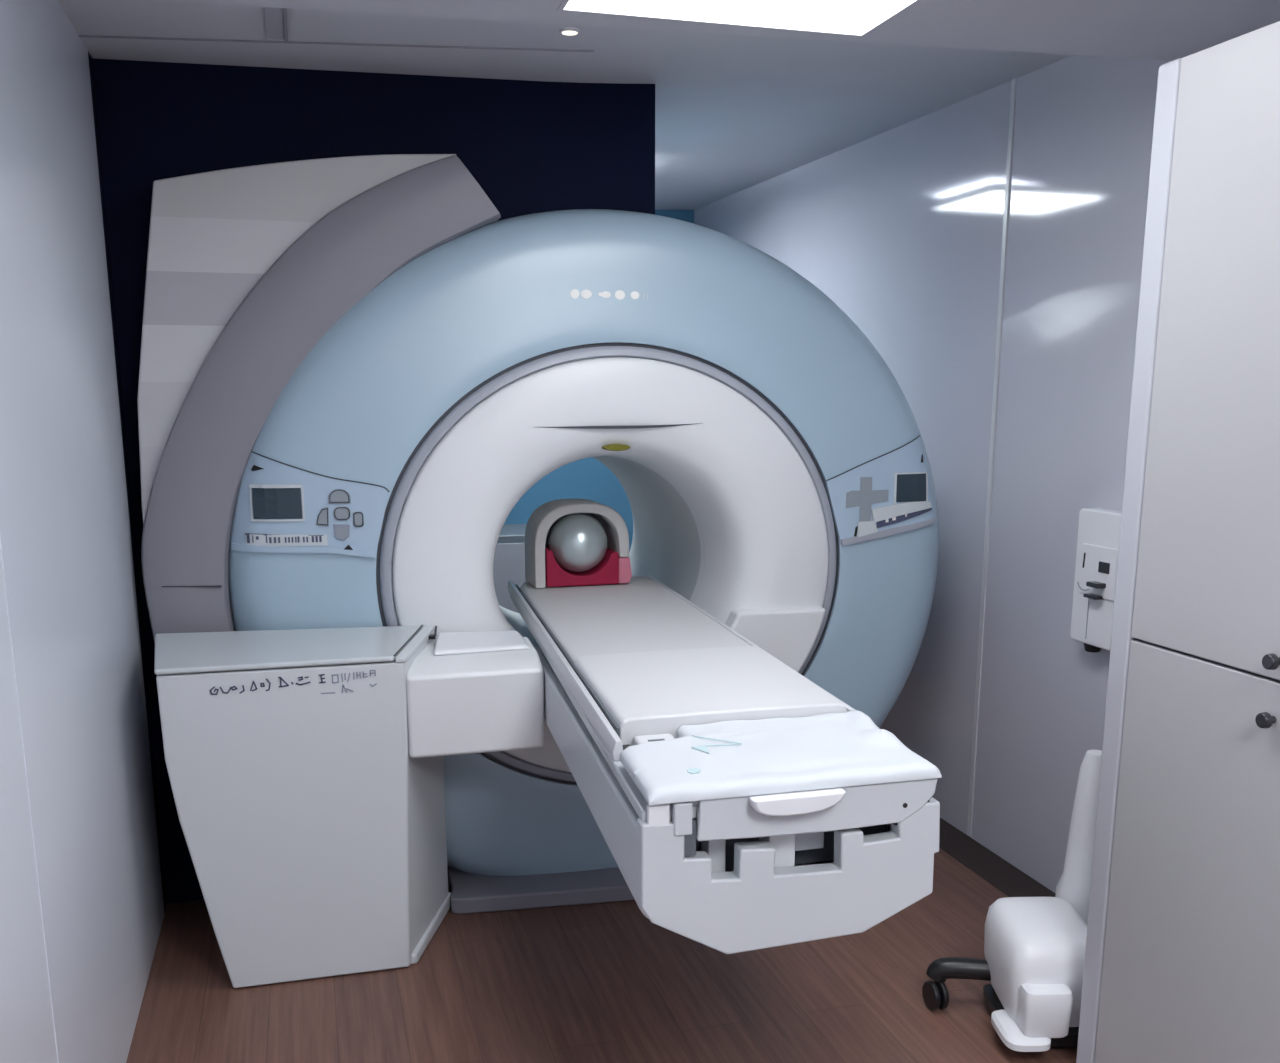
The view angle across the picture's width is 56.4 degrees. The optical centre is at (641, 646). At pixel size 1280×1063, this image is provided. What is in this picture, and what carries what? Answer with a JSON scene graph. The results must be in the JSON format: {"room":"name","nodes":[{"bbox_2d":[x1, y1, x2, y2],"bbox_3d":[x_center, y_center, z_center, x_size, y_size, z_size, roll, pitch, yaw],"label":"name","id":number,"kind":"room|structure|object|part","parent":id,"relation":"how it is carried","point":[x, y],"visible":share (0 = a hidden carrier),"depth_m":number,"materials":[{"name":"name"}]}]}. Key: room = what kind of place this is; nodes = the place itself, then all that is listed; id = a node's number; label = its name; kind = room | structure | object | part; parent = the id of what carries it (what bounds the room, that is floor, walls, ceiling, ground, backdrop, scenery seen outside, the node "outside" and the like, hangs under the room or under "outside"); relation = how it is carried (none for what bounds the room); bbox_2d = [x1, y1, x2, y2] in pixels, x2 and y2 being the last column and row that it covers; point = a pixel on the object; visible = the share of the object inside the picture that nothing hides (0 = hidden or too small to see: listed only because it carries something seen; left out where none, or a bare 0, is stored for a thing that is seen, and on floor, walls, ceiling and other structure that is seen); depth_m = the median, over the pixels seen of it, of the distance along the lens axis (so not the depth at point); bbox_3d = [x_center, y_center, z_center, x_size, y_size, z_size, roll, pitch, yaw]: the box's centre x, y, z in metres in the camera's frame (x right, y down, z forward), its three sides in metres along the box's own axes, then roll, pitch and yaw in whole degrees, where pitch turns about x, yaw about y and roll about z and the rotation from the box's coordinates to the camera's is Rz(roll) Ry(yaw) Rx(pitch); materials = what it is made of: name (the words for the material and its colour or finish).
{"room":"radiology room","nodes":[
{"label":"radiology room","id":0,"kind":"room"},
{"bbox_2d":[0,0,163,1062],"bbox_3d":[-0.697,0.119,0.693,0.050,2.480,5.435,-3,12,-15],"label":"wall","id":1,"kind":"structure","parent":0,"point":[65,523],"depth_m":2.37,"materials":[{"name":"white paint"}]},
{"bbox_2d":[0,527,59,1062],"bbox_3d":[-1.016,-0.047,1.916,0.002,2.290,0.010,-3,12,-15],"label":"trim","id":2,"kind":"structure","parent":1,"relation":"attached to","point":[1,545],"depth_m":1.97,"materials":[{"name":"white laminate"}]},
{"bbox_2d":[88,52,654,912],"bbox_3d":[-0.719,-0.434,3.522,1.586,2.394,0.124,-3,12,-15],"label":"wall partition","id":3,"kind":"structure","parent":0,"point":[532,147],"depth_m":3.32,"materials":[{"name":"black paint"}]},
{"bbox_2d":[58,0,1071,209],"bbox_3d":[-0.401,-1.871,4.245,2.620,0.191,4.360,-3,12,-15],"label":"ceiling","id":4,"kind":"structure","parent":0,"point":[734,114],"depth_m":3.32,"materials":[{"name":"grey paint"}]},
{"bbox_2d":[264,7,287,42],"bbox_3d":[-0.849,-1.461,2.765,0.050,0.019,0.350,-3,12,-15],"label":"bracket","id":5,"kind":"object","parent":4,"relation":"attached to","point":[275,18],"visible":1,"depth_m":2.80,"materials":[{"name":"grey metal"}]},
{"bbox_2d":[79,35,593,51],"bbox_3d":[-0.749,-1.524,3.013,1.266,0.030,0.006,-2,12,-10],"label":"trim","id":6,"kind":"structure","parent":4,"relation":"attached to","point":[85,36],"depth_m":3.01,"materials":[{"name":"grey"}]},
{"bbox_2d":[559,27,579,35],"bbox_3d":[-0.178,-1.516,2.941,0.052,0.006,0.052,-3,12,-15],"label":"recessed light","id":7,"kind":"object","parent":4,"relation":"in","point":[570,31],"visible":1,"depth_m":2.93,"materials":[{"name":"white"}]},
{"bbox_2d":[504,209,693,551],"bbox_3d":[-0.982,-1.219,6.499,2.820,2.700,0.060,-3,12,-15],"label":"wall","id":8,"kind":"structure","parent":0,"point":[586,478],"depth_m":6.70,"materials":[{"name":"blue paint"}]},
{"bbox_2d":[126,836,1076,1062],"bbox_3d":[0.113,0.970,2.785,2.920,0.050,8.600,-3,12,-15],"label":"floor","id":9,"kind":"structure","parent":0,"point":[605,982],"depth_m":3.03,"materials":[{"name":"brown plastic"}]},
{"bbox_2d":[154,625,544,987],"bbox_3d":[-0.771,0.400,3.247,1.004,0.876,0.382,-3,12,-15],"label":"base cabinet","id":10,"kind":"object","parent":9,"relation":"on","point":[305,767],"visible":1,"depth_m":3.06,"materials":[{"name":"white plastic"}]},
{"bbox_3d":[-0.913,-0.003,3.115,0.708,0.034,0.372,-3,12,-15],"label":"lid","id":11,"kind":"part","parent":10,"relation":"part of","materials":[{"name":"white plastic"}]},
{"bbox_3d":[-0.607,-0.011,3.203,0.029,0.023,0.393,0,12,1],"label":"lid","id":12,"kind":"part","parent":10,"relation":"part of","materials":[{"name":"white plastic"}]},
{"bbox_3d":[-0.462,0.130,3.252,0.375,0.242,0.325,-3,12,-15],"label":"arm","id":13,"kind":"part","parent":10,"relation":"part of","materials":[{"name":"white plastic"}]},
{"bbox_3d":[-0.448,-0.015,3.291,0.270,0.025,0.201,-3,12,-15],"label":"arm","id":14,"kind":"part","parent":10,"relation":"part of","materials":[{"name":"white plastic"}]},
{"bbox_2d":[493,524,526,612],"bbox_3d":[-0.811,-0.172,6.042,0.950,0.840,0.510,-3,12,-15],"label":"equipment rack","id":15,"kind":"object","parent":9,"relation":"on","point":[509,557],"visible":0.02,"depth_m":5.78,"materials":[{"name":"grey"}]},
{"bbox_2d":[137,154,938,913],"bbox_3d":[-0.307,-0.406,3.981,2.443,2.150,1.372,-3,12,-15],"label":"scanner","id":16,"kind":"object","parent":9,"relation":"on","point":[354,373],"visible":0.7,"depth_m":3.34,"materials":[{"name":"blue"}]},
{"bbox_3d":[-0.951,-0.709,3.355,0.884,1.300,0.117,-3,12,-15],"label":"housing panel","id":17,"kind":"part","parent":16,"relation":"part of","materials":[{"name":"grey plastic"}]},
{"bbox_3d":[-0.921,-0.394,3.285,0.440,0.292,0.097,0,12,1],"label":"control panel","id":18,"kind":"part","parent":16,"relation":"part of","materials":[{"name":"blue plastic"}]},
{"bbox_2d":[602,444,630,450],"bbox_3d":[-0.078,-0.578,3.454,0.080,0.020,0.059,-3,12,-15],"label":"lamp","id":19,"kind":"object","parent":16,"relation":"attached to","point":[605,447],"depth_m":3.43,"materials":[{"name":"yellow plastic"}]},
{"bbox_2d":[507,575,939,953],"bbox_3d":[0.023,0.132,3.135,0.556,0.334,2.352,-3,12,-12],"label":"table","id":20,"kind":"object","parent":16,"relation":"attached to","point":[635,662],"visible":0.85,"depth_m":2.13,"materials":[{"name":"grey plastic"}]},
{"bbox_3d":[-0.250,-0.007,3.193,0.025,0.042,2.011,-2,12,-12],"label":"rail","id":21,"kind":"part","parent":20,"relation":"part of","materials":[{"name":"white plastic"}]},
{"bbox_2d":[525,499,628,587],"bbox_3d":[-0.210,-0.353,3.989,0.338,0.274,0.190,-3,12,-15],"label":"coil","id":22,"kind":"object","parent":20,"relation":"on","point":[539,525],"visible":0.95,"depth_m":3.90,"materials":[{"name":"grey plastic"}]},
{"bbox_3d":[-0.242,-0.352,4.069,0.246,0.240,0.006,-3,12,-15],"label":"plate","id":23,"kind":"part","parent":22,"relation":"part of","materials":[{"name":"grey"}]},
{"bbox_2d":[545,547,631,586],"bbox_3d":[-0.192,-0.279,3.993,0.289,0.121,0.162,-3,12,-15],"label":"cushion","id":24,"kind":"object","parent":20,"relation":"on","point":[613,569],"visible":0.76,"depth_m":3.93,"materials":[{"name":"red plastic"}]},
{"bbox_2d":[548,513,607,572],"bbox_3d":[-0.213,-0.346,3.965,0.200,0.200,0.200,-3,12,-15],"label":"ball","id":25,"kind":"object","parent":24,"relation":"on","point":[578,542],"visible":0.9,"depth_m":3.89,"materials":[{"name":"grey glass"}]},
{"bbox_3d":[-0.066,-0.087,3.528,0.479,0.053,1.271,-3,12,-12],"label":"mattress","id":26,"kind":"part","parent":20,"relation":"part of","materials":[{"name":"white fabric"}]},
{"bbox_3d":[0.127,0.095,2.649,0.516,0.060,0.585,-3,12,-15],"label":"mattress","id":27,"kind":"part","parent":20,"relation":"part of","materials":[{"name":"white fabric"}]},
{"bbox_3d":[0.228,-0.044,3.368,0.025,0.042,1.924,-3,12,-12],"label":"rail","id":28,"kind":"part","parent":20,"relation":"part of","materials":[{"name":"white plastic"}]},
{"bbox_2d":[620,710,941,804],"bbox_3d":[0.227,0.187,2.186,0.550,0.038,0.370,-3,12,-15],"label":"pillow","id":29,"kind":"object","parent":20,"relation":"on","point":[731,758],"visible":1,"depth_m":2.12,"materials":[{"name":"white fabric"}]},
{"bbox_3d":[0.262,0.263,2.005,0.170,0.033,0.028,-3,12,-15],"label":"handle","id":30,"kind":"part","parent":20,"relation":"part of","materials":[{"name":"white plastic"}]},
{"bbox_3d":[0.304,0.278,2.046,0.443,0.080,0.018,-3,12,-15],"label":"panel","id":31,"kind":"part","parent":20,"relation":"part of","materials":[{"name":"grey plastic"}]},
{"bbox_3d":[0.251,0.129,3.669,0.638,0.485,0.074,-3,12,-15],"label":"ledge panel","id":32,"kind":"part","parent":16,"relation":"part of","materials":[{"name":"white plastic"}]},
{"bbox_3d":[0.693,-0.456,3.698,0.041,0.140,0.010,-4,13,-20],"label":"cross post","id":33,"kind":"part","parent":16,"relation":"part of","materials":[{"name":"grey plastic"}]},
{"bbox_3d":[0.750,-0.494,3.731,0.399,0.321,0.057,-5,13,-24],"label":"control panel","id":34,"kind":"part","parent":16,"relation":"part of","materials":[{"name":"blue plastic"}]},
{"bbox_2d":[922,750,1101,1051],"bbox_3d":[0.965,0.599,2.869,0.462,0.639,0.404,-3,12,-15],"label":"chair","id":35,"kind":"object","parent":9,"relation":"on","point":[1033,963],"visible":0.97,"depth_m":2.82,"materials":[{"name":"white plastic"}]},
{"bbox_3d":[0.822,0.805,2.966,0.225,0.064,0.052,2,12,12],"label":"leg","id":36,"kind":"part","parent":35,"relation":"part of","materials":[{"name":"black plastic"}]},
{"bbox_2d":[1076,21,1279,1062],"bbox_3d":[1.379,0.028,2.015,0.576,2.112,1.140,-3,12,-15],"label":"cupboard","id":37,"kind":"object","parent":9,"relation":"on","point":[1182,961],"visible":1,"depth_m":2.22,"materials":[{"name":"grey"}]},
{"bbox_3d":[1.145,0.557,2.028,0.018,0.952,1.061,-3,12,-15],"label":"door","id":38,"kind":"part","parent":37,"relation":"part of","materials":[{"name":"laminate"}]},
{"bbox_3d":[1.145,-0.448,1.816,0.018,1.090,1.061,-3,12,-15],"label":"door","id":39,"kind":"part","parent":37,"relation":"part of","materials":[{"name":"laminate"}]},
{"bbox_3d":[1.085,0.127,2.070,0.029,0.029,0.029,-3,12,-15],"label":"knob","id":40,"kind":"part","parent":37,"relation":"part of","materials":[{"name":"grey metal"}]},
{"bbox_3d":[1.085,0.025,2.049,0.029,0.029,0.029,-3,12,-15],"label":"knob","id":41,"kind":"part","parent":37,"relation":"part of","materials":[{"name":"grey metal"}]},
{"bbox_2d":[153,0,1279,60],"bbox_3d":[0.675,-0.945,0.518,2.620,0.035,4.787,-3,12,-15],"label":"ceiling","id":42,"kind":"structure","parent":0,"point":[1170,30],"depth_m":2.61,"materials":[{"name":"grey paint"}]},
{"bbox_2d":[556,0,922,37],"bbox_3d":[0.336,-1.259,2.020,0.715,0.032,1.285,-3,12,-15],"label":"recessed light","id":43,"kind":"object","parent":42,"relation":"in","point":[853,18],"visible":0.92,"depth_m":2.56,"materials":[{"name":"white plastic"}]},
{"bbox_2d":[694,55,1170,892],"bbox_3d":[1.446,-0.413,2.875,0.050,2.620,8.600,-3,12,-15],"label":"wall","id":44,"kind":"structure","parent":0,"point":[901,227],"depth_m":3.80,"materials":[{"name":"white paint"}]},
{"bbox_2d":[967,78,1016,836],"bbox_3d":[1.135,-0.539,3.884,0.008,2.440,0.022,-3,12,-15],"label":"trim","id":45,"kind":"structure","parent":44,"relation":"attached to","point":[1014,81],"depth_m":3.86,"materials":[{"name":"grey metal"}]},
{"bbox_2d":[939,818,1055,896],"bbox_3d":[0.823,0.485,4.956,0.149,0.002,4.500,-3,12,-15],"label":"trim","id":46,"kind":"structure","parent":44,"relation":"attached to","point":[991,867],"depth_m":3.88,"materials":[{"name":"grey"}]},
{"bbox_2d":[1070,508,1121,652],"bbox_3d":[1.270,-0.174,3.290,0.094,0.399,0.222,-3,12,-15],"label":"wall dispenser","id":47,"kind":"object","parent":44,"relation":"attached to","point":[1098,528],"visible":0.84,"depth_m":3.29,"materials":[{"name":"white plastic"}]},
{"bbox_3d":[1.245,-0.139,3.286,0.029,0.010,0.055,-3,12,-15],"label":"lever","id":48,"kind":"part","parent":47,"relation":"part of","materials":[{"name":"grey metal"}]},
{"bbox_3d":[1.243,-0.170,3.266,0.029,0.013,0.050,-3,12,-15],"label":"lever","id":49,"kind":"part","parent":47,"relation":"part of","materials":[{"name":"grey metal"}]},
{"bbox_3d":[1.259,-0.204,3.264,0.008,0.140,0.192,-3,12,-15],"label":"plate","id":50,"kind":"part","parent":47,"relation":"part of","materials":[{"name":"white plastic"}]}
]}

